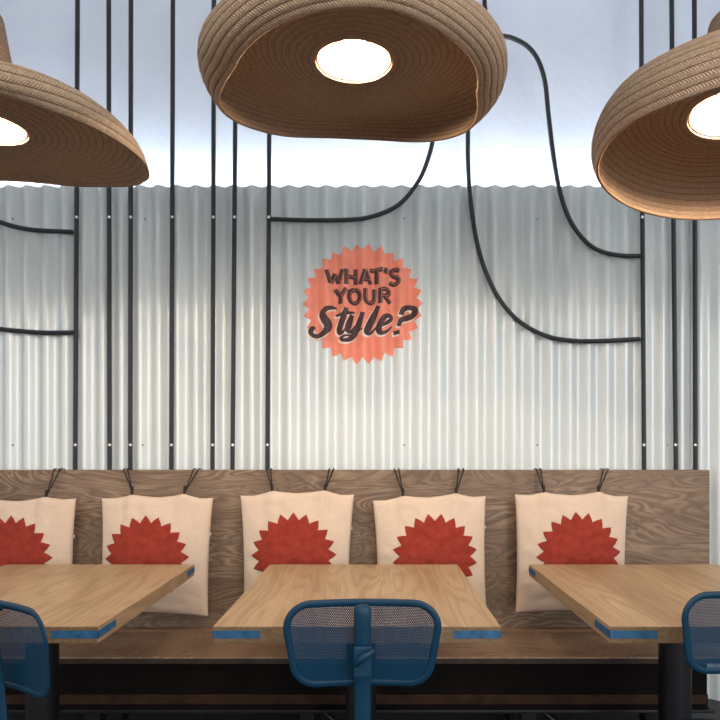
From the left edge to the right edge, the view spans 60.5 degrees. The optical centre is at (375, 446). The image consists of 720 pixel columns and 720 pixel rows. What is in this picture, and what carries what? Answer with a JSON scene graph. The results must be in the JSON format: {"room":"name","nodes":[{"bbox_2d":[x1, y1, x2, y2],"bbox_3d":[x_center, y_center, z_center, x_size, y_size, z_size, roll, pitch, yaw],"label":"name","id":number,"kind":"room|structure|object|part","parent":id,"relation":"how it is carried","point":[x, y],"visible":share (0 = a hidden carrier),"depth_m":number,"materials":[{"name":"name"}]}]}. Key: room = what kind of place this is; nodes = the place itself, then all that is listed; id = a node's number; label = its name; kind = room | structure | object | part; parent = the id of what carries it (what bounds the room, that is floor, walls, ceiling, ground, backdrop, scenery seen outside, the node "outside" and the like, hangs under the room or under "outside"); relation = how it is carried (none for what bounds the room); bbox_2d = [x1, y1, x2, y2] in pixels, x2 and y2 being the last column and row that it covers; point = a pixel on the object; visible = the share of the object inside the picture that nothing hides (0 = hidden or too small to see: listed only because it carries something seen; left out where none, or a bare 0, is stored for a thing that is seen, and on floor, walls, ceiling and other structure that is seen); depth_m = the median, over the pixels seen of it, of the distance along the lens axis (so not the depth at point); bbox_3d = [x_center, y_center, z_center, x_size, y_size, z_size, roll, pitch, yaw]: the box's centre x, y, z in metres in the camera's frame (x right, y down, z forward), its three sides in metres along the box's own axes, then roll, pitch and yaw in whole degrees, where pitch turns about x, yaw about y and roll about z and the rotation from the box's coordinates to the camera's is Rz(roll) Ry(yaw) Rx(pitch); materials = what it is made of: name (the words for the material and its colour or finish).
{"room":"eatery","nodes":[
{"label":"eatery","id":0,"kind":"room"},
{"bbox_2d":[0,0,719,186],"bbox_3d":[0.000,-0.583,3.170,24.000,3.600,0.100,0,0,0],"label":"wall","id":1,"kind":"structure","parent":0,"point":[586,49],"depth_m":3.12,"materials":[{"name":"paint"}]},
{"bbox_2d":[7,699,719,719],"bbox_3d":[0.000,1.247,-5.390,24.000,0.060,17.220,0,0,0],"label":"floor","id":2,"kind":"structure","parent":0,"point":[714,704],"depth_m":2.79,"materials":[{"name":"grey concrete"}]},
{"bbox_2d":[0,600,49,719],"bbox_3d":[-0.802,0.785,1.563,0.369,0.861,0.406,0,0,27],"label":"chair","id":3,"kind":"object","parent":2,"relation":"on","point":[4,605],"visible":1,"depth_m":1.41,"materials":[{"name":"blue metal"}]},
{"bbox_3d":[-0.868,0.462,1.434,0.361,0.207,0.038,0,0,27],"label":"backrest panel","id":4,"kind":"part","parent":3,"relation":"part of","materials":[{"name":"blue metal"}]},
{"bbox_2d":[0,564,194,719],"bbox_3d":[-1.162,0.856,2.150,0.795,0.722,0.902,0,0,0],"label":"table","id":5,"kind":"object","parent":2,"relation":"on","point":[75,603],"visible":0.96,"depth_m":2.11,"materials":[{"name":"brown wood"}]},
{"bbox_2d":[212,564,500,719],"bbox_3d":[-0.053,0.856,2.150,0.795,0.722,0.902,0,0,0],"label":"table","id":6,"kind":"object","parent":2,"relation":"on","point":[258,616],"visible":0.79,"depth_m":2.04,"materials":[{"name":"brown wood"}]},
{"bbox_2d":[0,185,719,700],"bbox_3d":[-0.075,-0.020,2.971,4.750,2.474,0.030,0,0,0],"label":"sheet","id":7,"kind":"object","parent":2,"relation":"on","point":[471,388],"visible":0.56,"depth_m":2.97,"materials":[{"name":"metal"}]},
{"bbox_2d":[303,244,422,363],"bbox_3d":[-0.064,-0.688,2.967,0.580,0.577,0.031,0,0,0],"label":"painted sign","id":8,"kind":"object","parent":7,"relation":"attached to","point":[364,303],"visible":1,"depth_m":2.97,"materials":[{"name":"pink paint"}]},
{"bbox_2d":[0,470,719,719],"bbox_3d":[-0.401,0.666,2.672,3.898,1.119,0.449,0,0,0],"label":"bench","id":9,"kind":"object","parent":2,"relation":"on","point":[545,663],"visible":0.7,"depth_m":2.73,"materials":[{"name":"brown wood"}]},
{"bbox_2d":[0,468,75,565],"bbox_3d":[-1.606,0.428,2.814,0.508,0.660,0.182,0,0,0],"label":"cushion","id":10,"kind":"object","parent":9,"relation":"hanging from","point":[39,530],"visible":0.62,"depth_m":2.75,"materials":[{"name":"fabric"}]},
{"bbox_3d":[-1.476,0.164,2.841,0.039,0.131,0.127,0,0,0],"label":"hanging cord","id":11,"kind":"part","parent":10,"relation":"part of","materials":[{"name":"black fabric"}]},
{"bbox_3d":[-1.150,1.137,2.530,0.060,0.160,0.060,0,0,0],"label":"leg","id":12,"kind":"part","parent":9,"relation":"part of","materials":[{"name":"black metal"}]},
{"bbox_3d":[-1.150,1.137,2.760,0.060,0.160,0.060,0,0,0],"label":"leg","id":13,"kind":"part","parent":9,"relation":"part of","materials":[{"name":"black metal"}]},
{"bbox_2d":[102,468,212,616],"bbox_3d":[-0.991,0.433,2.813,0.515,0.669,0.183,0,0,0],"label":"cushion","id":14,"kind":"object","parent":9,"relation":"hanging from","point":[137,529],"visible":0.74,"depth_m":2.75,"materials":[{"name":"fabric"}]},
{"bbox_3d":[-1.140,0.163,2.839,0.044,0.128,0.142,0,0,-23],"label":"hanging cord","id":15,"kind":"part","parent":14,"relation":"part of","materials":[{"name":"black fabric"}]},
{"bbox_3d":[-0.841,0.163,2.841,0.037,0.128,0.133,0,0,11],"label":"hanging cord","id":16,"kind":"part","parent":14,"relation":"part of","materials":[{"name":"black fabric"}]},
{"bbox_2d":[240,468,353,591],"bbox_3d":[-0.355,0.431,2.814,0.517,0.664,0.183,0,0,0],"label":"cushion","id":17,"kind":"object","parent":9,"relation":"hanging from","point":[279,527],"visible":0.66,"depth_m":2.75,"materials":[{"name":"fabric"}]},
{"bbox_3d":[-0.489,0.163,2.841,0.035,0.128,0.131,0,0,-10],"label":"hanging cord","id":18,"kind":"part","parent":17,"relation":"part of","materials":[{"name":"black fabric"}]},
{"bbox_3d":[-0.213,0.163,2.842,0.032,0.128,0.131,0,0,8],"label":"hanging cord","id":19,"kind":"part","parent":17,"relation":"part of","materials":[{"name":"black fabric"}]},
{"bbox_3d":[-0.280,1.137,2.530,0.060,0.160,0.060,0,0,0],"label":"leg","id":20,"kind":"part","parent":9,"relation":"part of","materials":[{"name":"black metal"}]},
{"bbox_3d":[-0.280,1.137,2.760,0.060,0.160,0.060,0,0,0],"label":"leg","id":21,"kind":"part","parent":9,"relation":"part of","materials":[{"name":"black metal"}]},
{"bbox_3d":[-0.401,0.486,2.880,3.898,0.758,0.035,0,0,0],"label":"backrest","id":22,"kind":"part","parent":9,"relation":"part of","materials":[{"name":"brown wood"}]},
{"bbox_3d":[-0.501,1.025,2.509,3.698,0.040,0.014,0,0,0],"label":"rail","id":23,"kind":"part","parent":9,"relation":"part of","materials":[{"name":"black metal"}]},
{"bbox_3d":[-0.401,0.849,2.657,3.898,0.027,0.408,0,0,0],"label":"seat","id":24,"kind":"part","parent":9,"relation":"part of","materials":[{"name":"brown wood"}]},
{"bbox_2d":[373,468,485,604],"bbox_3d":[0.244,0.431,2.814,0.519,0.664,0.183,0,0,0],"label":"cushion","id":25,"kind":"object","parent":9,"relation":"hanging from","point":[445,529],"visible":0.67,"depth_m":2.75,"materials":[{"name":"fabric"}]},
{"bbox_3d":[0.103,0.163,2.841,0.036,0.128,0.130,0,0,-8],"label":"hanging cord","id":26,"kind":"part","parent":25,"relation":"part of","materials":[{"name":"black fabric"}]},
{"bbox_3d":[0.387,0.163,2.841,0.038,0.128,0.135,0,0,14],"label":"hanging cord","id":27,"kind":"part","parent":25,"relation":"part of","materials":[{"name":"black fabric"}]},
{"bbox_3d":[0.620,1.137,2.760,0.060,0.160,0.060,0,0,0],"label":"leg","id":28,"kind":"part","parent":9,"relation":"part of","materials":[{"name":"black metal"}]},
{"bbox_3d":[0.620,1.137,2.530,0.060,0.160,0.060,0,0,0],"label":"leg","id":29,"kind":"part","parent":9,"relation":"part of","materials":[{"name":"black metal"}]},
{"bbox_2d":[515,468,627,612],"bbox_3d":[0.882,0.424,2.814,0.515,0.651,0.183,0,0,0],"label":"cushion","id":30,"kind":"object","parent":9,"relation":"hanging from","point":[590,528],"visible":0.78,"depth_m":2.75,"materials":[{"name":"fabric"}]},
{"bbox_3d":[0.756,0.163,2.841,0.030,0.128,0.127,0,0,0],"label":"hanging cord","id":31,"kind":"part","parent":30,"relation":"part of","materials":[{"name":"black fabric"}]},
{"bbox_3d":[1.047,0.163,2.840,0.044,0.128,0.148,0,0,25],"label":"hanging cord","id":32,"kind":"part","parent":30,"relation":"part of","materials":[{"name":"black fabric"}]},
{"bbox_3d":[1.220,1.137,2.760,0.060,0.160,0.060,0,0,0],"label":"leg","id":33,"kind":"part","parent":9,"relation":"part of","materials":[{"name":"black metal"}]},
{"bbox_2d":[283,599,441,719],"bbox_3d":[-0.035,0.785,1.593,0.369,0.861,0.406,0,0,-2],"label":"chair","id":34,"kind":"object","parent":2,"relation":"on","point":[363,651],"visible":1,"depth_m":1.44,"materials":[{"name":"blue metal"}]},
{"bbox_3d":[-0.032,0.462,1.449,0.361,0.207,0.038,0,0,-2],"label":"backrest panel","id":35,"kind":"part","parent":34,"relation":"part of","materials":[{"name":"blue metal"}]},
{"bbox_3d":[-0.027,0.480,1.401,0.052,0.045,0.020,0,0,-2],"label":"lever","id":36,"kind":"part","parent":34,"relation":"part of","materials":[{"name":"blue paint"}]},
{"bbox_2d":[529,564,719,719],"bbox_3d":[1.042,0.856,2.150,0.795,0.722,0.902,0,0,0],"label":"table","id":37,"kind":"object","parent":2,"relation":"on","point":[623,603],"visible":0.97,"depth_m":2.10,"materials":[{"name":"brown wood"}]},
{"bbox_2d":[678,591,719,719],"bbox_3d":[0.948,0.785,1.668,0.369,0.861,0.406,0,0,4],"label":"chair","id":38,"kind":"object","parent":2,"relation":"on","point":[708,595],"visible":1,"depth_m":1.53,"materials":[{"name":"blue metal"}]},
{"bbox_3d":[0.950,0.817,1.695,0.300,0.020,0.300,0,0,4],"label":"seat","id":39,"kind":"part","parent":38,"relation":"part of","materials":[{"name":"blue paint"}]},
{"bbox_3d":[0.938,0.462,1.524,0.361,0.207,0.038,0,0,4],"label":"backrest panel","id":40,"kind":"part","parent":38,"relation":"part of","materials":[{"name":"blue metal"}]},
{"bbox_3d":[0.000,-2.423,0.010,8.000,0.080,6.420,0,0,0],"label":"ceiling","id":41,"kind":"structure","parent":0,"visible":0},
{"bbox_2d":[0,15,149,186],"bbox_3d":[-1.107,-1.605,1.776,0.842,1.555,0.844,0,0,0],"label":"lamp","id":42,"kind":"object","parent":41,"relation":"hanging from","point":[73,140],"visible":1,"depth_m":1.81,"materials":[{"name":"wicker"}]},
{"bbox_3d":[-1.109,-1.076,1.750,0.219,0.346,0.218,0,0,0],"label":"crown","id":43,"kind":"part","parent":42,"relation":"part of","materials":[{"name":"wicker"}]},
{"bbox_2d":[72,0,79,469],"bbox_3d":[-1.430,-0.921,2.943,0.038,2.920,0.028,0,0,0],"label":"cord","id":44,"kind":"object","parent":41,"relation":"hanging from","point":[77,2],"visible":0.65,"depth_m":2.94,"materials":[{"name":"black plastic"}]},
{"bbox_2d":[0,220,73,234],"bbox_3d":[-1.765,-1.125,2.943,0.640,0.221,0.025,0,0,0],"label":"cord","id":45,"kind":"object","parent":44,"relation":"attached to","point":[7,224],"visible":1,"depth_m":2.94,"materials":[{"name":"black plastic"}]},
{"bbox_2d":[0,327,73,334],"bbox_3d":[-1.764,-0.580,2.943,0.636,0.093,0.025,0,0,0],"label":"cord","id":46,"kind":"object","parent":44,"relation":"attached to","point":[3,329],"visible":1,"depth_m":2.94,"materials":[{"name":"black plastic"}]},
{"bbox_2d":[106,0,111,469],"bbox_3d":[-1.272,-0.921,2.943,0.030,2.920,0.028,0,0,0],"label":"cord","id":47,"kind":"object","parent":41,"relation":"hanging from","point":[108,7],"visible":0.71,"depth_m":2.94,"materials":[{"name":"black plastic"}]},
{"bbox_2d":[128,0,133,469],"bbox_3d":[-1.171,-0.921,2.943,0.028,2.920,0.028,0,0,0],"label":"cord","id":48,"kind":"object","parent":41,"relation":"hanging from","point":[130,106],"visible":0.79,"depth_m":2.94,"materials":[{"name":"black plastic"}]},
{"bbox_2d":[169,0,174,469],"bbox_3d":[-0.973,-0.921,2.943,0.034,2.920,0.028,0,0,0],"label":"cord","id":49,"kind":"object","parent":41,"relation":"hanging from","point":[172,23],"visible":0.8,"depth_m":2.94,"materials":[{"name":"black plastic"}]},
{"bbox_2d":[210,0,216,469],"bbox_3d":[-0.777,-0.921,2.943,0.033,2.920,0.028,0,0,0],"label":"cord","id":50,"kind":"object","parent":41,"relation":"hanging from","point":[213,106],"visible":0.67,"depth_m":2.94,"materials":[{"name":"black plastic"}]},
{"bbox_2d":[230,121,237,469],"bbox_3d":[-0.677,-0.921,2.943,0.045,2.920,0.028,0,0,0],"label":"cord","id":51,"kind":"object","parent":41,"relation":"hanging from","point":[234,180],"visible":0.62,"depth_m":2.94,"materials":[{"name":"black plastic"}]},
{"bbox_2d":[265,134,271,469],"bbox_3d":[-0.513,-0.921,2.943,0.040,2.920,0.028,0,0,0],"label":"cord","id":52,"kind":"object","parent":41,"relation":"hanging from","point":[268,231],"visible":0.59,"depth_m":2.94,"materials":[{"name":"black plastic"}]},
{"bbox_2d":[197,0,507,142],"bbox_3d":[-0.063,-1.675,1.756,0.856,1.414,0.848,0,0,-6],"label":"lamp","id":53,"kind":"object","parent":41,"relation":"hanging from","point":[260,62],"visible":1,"depth_m":1.76,"materials":[{"name":"wicker"}]},
{"bbox_3d":[-0.062,-1.264,1.750,0.219,0.346,0.218,0,0,0],"label":"crown","id":54,"kind":"part","parent":53,"relation":"part of","materials":[{"name":"glass"}]},
{"bbox_3d":[-0.062,-1.135,1.748,0.068,0.068,0.068,0,0,0],"label":"bulb","id":55,"kind":"part","parent":53,"relation":"part of","materials":[{"name":"white glass"}]},
{"bbox_2d":[271,142,434,222],"bbox_3d":[-0.101,-1.726,2.943,0.800,1.311,0.025,0,0,0],"label":"cord","id":56,"kind":"object","parent":41,"relation":"hanging from","point":[431,146],"visible":0.55,"depth_m":2.94,"materials":[{"name":"black plastic"}]},
{"bbox_2d":[465,130,640,343],"bbox_3d":[0.843,-1.437,2.943,0.834,1.889,0.025,0,0,0],"label":"cord","id":57,"kind":"object","parent":41,"relation":"hanging from","point":[468,174],"visible":0.68,"depth_m":2.94,"materials":[{"name":"black plastic"}]},
{"bbox_2d":[482,0,640,258],"bbox_3d":[0.879,-1.640,2.943,0.762,1.483,0.025,0,0,0],"label":"cord","id":58,"kind":"object","parent":41,"relation":"hanging from","point":[520,41],"visible":0.88,"depth_m":2.94,"materials":[{"name":"black plastic"}]},
{"bbox_2d":[638,0,646,469],"bbox_3d":[1.274,-0.921,2.943,0.042,2.920,0.028,0,0,0],"label":"cord","id":59,"kind":"object","parent":41,"relation":"hanging from","point":[641,4],"visible":0.56,"depth_m":2.94,"materials":[{"name":"black plastic"}]},
{"bbox_2d":[591,11,719,219],"bbox_3d":[0.988,-1.563,1.738,0.730,1.638,0.732,0,0,-9],"label":"lamp","id":60,"kind":"object","parent":41,"relation":"hanging from","point":[646,155],"visible":1,"depth_m":1.87,"materials":[{"name":"wicker"}]},
{"bbox_3d":[1.007,-1.111,1.766,0.221,0.368,0.247,0,0,0],"label":"crown","id":61,"kind":"part","parent":60,"relation":"part of","materials":[{"name":"wicker"}]},
{"bbox_2d":[669,0,678,469],"bbox_3d":[1.423,-0.921,2.943,0.051,2.920,0.028,0,0,0],"label":"cord","id":62,"kind":"object","parent":41,"relation":"hanging from","point":[671,2],"visible":0.55,"depth_m":2.94,"materials":[{"name":"black plastic"}]},
{"bbox_2d":[691,0,697,469],"bbox_3d":[1.523,-0.921,2.943,0.031,2.920,0.028,0,0,0],"label":"cord","id":63,"kind":"object","parent":41,"relation":"hanging from","point":[694,2],"visible":0.54,"depth_m":2.94,"materials":[{"name":"black plastic"}]}
]}

